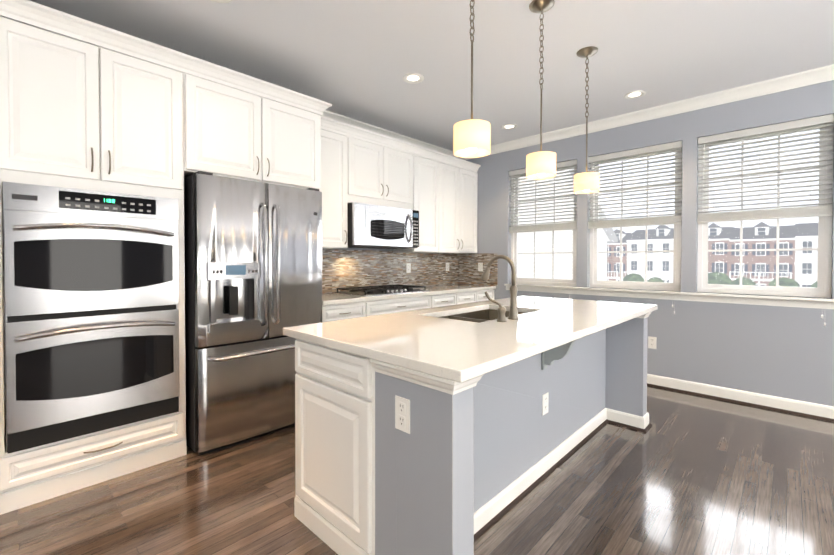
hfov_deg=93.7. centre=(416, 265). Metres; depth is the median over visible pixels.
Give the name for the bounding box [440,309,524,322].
sink
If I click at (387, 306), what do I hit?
base cabinet
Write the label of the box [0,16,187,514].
tall cabinet
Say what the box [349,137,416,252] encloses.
upper cabinet
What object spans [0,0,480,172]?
crown molding
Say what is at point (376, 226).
microwave
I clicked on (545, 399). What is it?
outlet
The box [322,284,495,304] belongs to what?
countertop
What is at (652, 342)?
outlet
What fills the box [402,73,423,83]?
recessed light
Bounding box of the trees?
[623,272,816,287]
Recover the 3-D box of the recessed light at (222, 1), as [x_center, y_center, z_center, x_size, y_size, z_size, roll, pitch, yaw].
[-1.116,-1.516,2.170,0.176,0.009,0.176,1,1,44]
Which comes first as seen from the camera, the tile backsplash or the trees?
the tile backsplash
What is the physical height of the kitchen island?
0.879 m
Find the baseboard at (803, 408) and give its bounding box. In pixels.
[647,374,833,421]
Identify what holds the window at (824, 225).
in the wall at (783, 352)
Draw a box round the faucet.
[481,255,518,321]
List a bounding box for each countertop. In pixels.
[283,296,657,382]
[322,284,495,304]
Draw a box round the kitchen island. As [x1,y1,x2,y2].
[294,309,651,554]
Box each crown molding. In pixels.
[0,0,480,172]
[237,89,456,157]
[457,64,833,159]
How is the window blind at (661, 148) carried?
attached to the window at (675, 285)
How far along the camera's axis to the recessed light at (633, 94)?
3.51 m
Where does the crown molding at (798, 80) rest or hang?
attached to the wall at (783, 352)
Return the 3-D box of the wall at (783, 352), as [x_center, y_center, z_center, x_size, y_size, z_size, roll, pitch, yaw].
[3.239,-0.164,3.138,7.200,2.740,0.160,1,1,44]
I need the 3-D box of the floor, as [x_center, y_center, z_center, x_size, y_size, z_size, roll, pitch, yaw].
[0.505,1.274,0.284,7.440,0.060,8.070,1,1,44]
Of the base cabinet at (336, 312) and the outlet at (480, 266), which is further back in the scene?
the outlet at (480, 266)
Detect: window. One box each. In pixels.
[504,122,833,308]
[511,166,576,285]
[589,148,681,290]
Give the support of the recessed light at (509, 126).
in the ceiling
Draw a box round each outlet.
[395,395,409,433]
[406,263,410,272]
[478,263,482,270]
[542,392,548,415]
[648,336,656,348]
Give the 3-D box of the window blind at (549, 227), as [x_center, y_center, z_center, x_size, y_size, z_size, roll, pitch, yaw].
[1.483,-0.377,4.702,0.863,1.647,0.126,1,1,44]
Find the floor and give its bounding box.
[0,386,833,554]
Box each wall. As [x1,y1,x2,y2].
[322,129,450,285]
[466,80,833,406]
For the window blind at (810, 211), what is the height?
1.647 m
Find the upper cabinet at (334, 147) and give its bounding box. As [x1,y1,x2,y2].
[321,129,348,248]
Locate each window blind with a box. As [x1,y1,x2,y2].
[509,159,576,298]
[588,141,681,313]
[697,114,833,325]
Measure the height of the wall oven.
1.330 m
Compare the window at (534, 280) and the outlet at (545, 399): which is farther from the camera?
the window at (534, 280)
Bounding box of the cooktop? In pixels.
[332,284,429,295]
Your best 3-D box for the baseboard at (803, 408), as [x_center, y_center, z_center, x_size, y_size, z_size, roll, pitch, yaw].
[3.392,1.154,2.878,6.480,0.112,0.029,1,1,44]
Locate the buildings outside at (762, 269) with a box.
[607,222,817,286]
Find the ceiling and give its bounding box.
[29,0,833,150]
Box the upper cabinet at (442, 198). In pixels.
[441,163,477,252]
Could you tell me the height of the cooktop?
0.052 m
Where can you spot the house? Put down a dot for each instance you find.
(560, 269)
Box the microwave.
[348,202,418,248]
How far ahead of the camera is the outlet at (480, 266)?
5.27 m
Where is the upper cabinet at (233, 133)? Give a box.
[188,74,320,191]
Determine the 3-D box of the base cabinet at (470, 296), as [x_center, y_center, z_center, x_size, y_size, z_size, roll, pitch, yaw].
[0.375,0.745,4.911,0.616,0.876,0.401,1,1,44]
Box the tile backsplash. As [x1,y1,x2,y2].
[322,249,497,292]
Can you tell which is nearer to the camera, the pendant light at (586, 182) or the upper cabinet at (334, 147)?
the pendant light at (586, 182)
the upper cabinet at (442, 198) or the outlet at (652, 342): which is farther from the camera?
the upper cabinet at (442, 198)
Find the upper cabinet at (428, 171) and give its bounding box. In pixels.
[417,156,440,252]
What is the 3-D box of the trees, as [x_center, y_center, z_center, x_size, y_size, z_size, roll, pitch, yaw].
[29.602,2.859,60.419,49.375,4.370,5.039,1,1,44]
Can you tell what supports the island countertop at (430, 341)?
on the kitchen island
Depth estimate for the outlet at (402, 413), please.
1.39 m
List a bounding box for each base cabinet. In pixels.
[322,301,369,321]
[370,295,433,315]
[434,293,457,307]
[457,291,477,303]
[478,289,493,301]
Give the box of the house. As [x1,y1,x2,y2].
[518,169,617,280]
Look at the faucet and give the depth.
2.21 m
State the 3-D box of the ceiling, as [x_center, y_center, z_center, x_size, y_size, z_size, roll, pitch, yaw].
[0.505,-1.545,0.247,7.440,0.100,8.070,1,1,44]
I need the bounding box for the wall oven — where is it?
[3,182,178,453]
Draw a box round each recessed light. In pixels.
[211,0,231,2]
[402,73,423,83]
[501,124,517,129]
[624,90,645,98]
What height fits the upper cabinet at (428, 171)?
1.096 m
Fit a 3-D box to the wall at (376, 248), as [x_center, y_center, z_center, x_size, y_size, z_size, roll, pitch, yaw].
[-2.146,-0.159,2.789,0.120,2.740,8.070,1,1,44]
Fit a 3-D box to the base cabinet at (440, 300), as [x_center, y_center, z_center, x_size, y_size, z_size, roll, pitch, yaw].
[0.086,0.749,4.607,0.616,0.876,0.437,1,1,44]
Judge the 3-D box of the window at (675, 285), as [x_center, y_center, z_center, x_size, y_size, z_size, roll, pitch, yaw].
[2.276,-0.476,4.098,0.873,1.440,0.080,1,1,44]
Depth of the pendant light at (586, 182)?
2.77 m
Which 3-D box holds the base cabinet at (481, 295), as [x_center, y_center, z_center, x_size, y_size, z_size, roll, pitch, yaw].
[0.655,0.741,5.206,0.616,0.876,0.414,1,1,44]
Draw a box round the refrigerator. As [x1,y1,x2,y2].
[184,171,321,454]
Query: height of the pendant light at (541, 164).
0.999 m
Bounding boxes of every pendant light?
[453,0,490,157]
[526,0,555,179]
[574,46,598,193]
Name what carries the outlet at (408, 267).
attached to the tile backsplash
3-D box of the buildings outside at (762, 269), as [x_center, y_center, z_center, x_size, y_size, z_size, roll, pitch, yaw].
[33.961,-1.106,75.454,84.000,11.900,15.300,1,1,44]
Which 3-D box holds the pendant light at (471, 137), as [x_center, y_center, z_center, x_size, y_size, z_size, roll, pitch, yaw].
[0.252,-1.015,1.786,0.168,0.999,0.168,1,1,44]
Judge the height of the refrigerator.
1.809 m

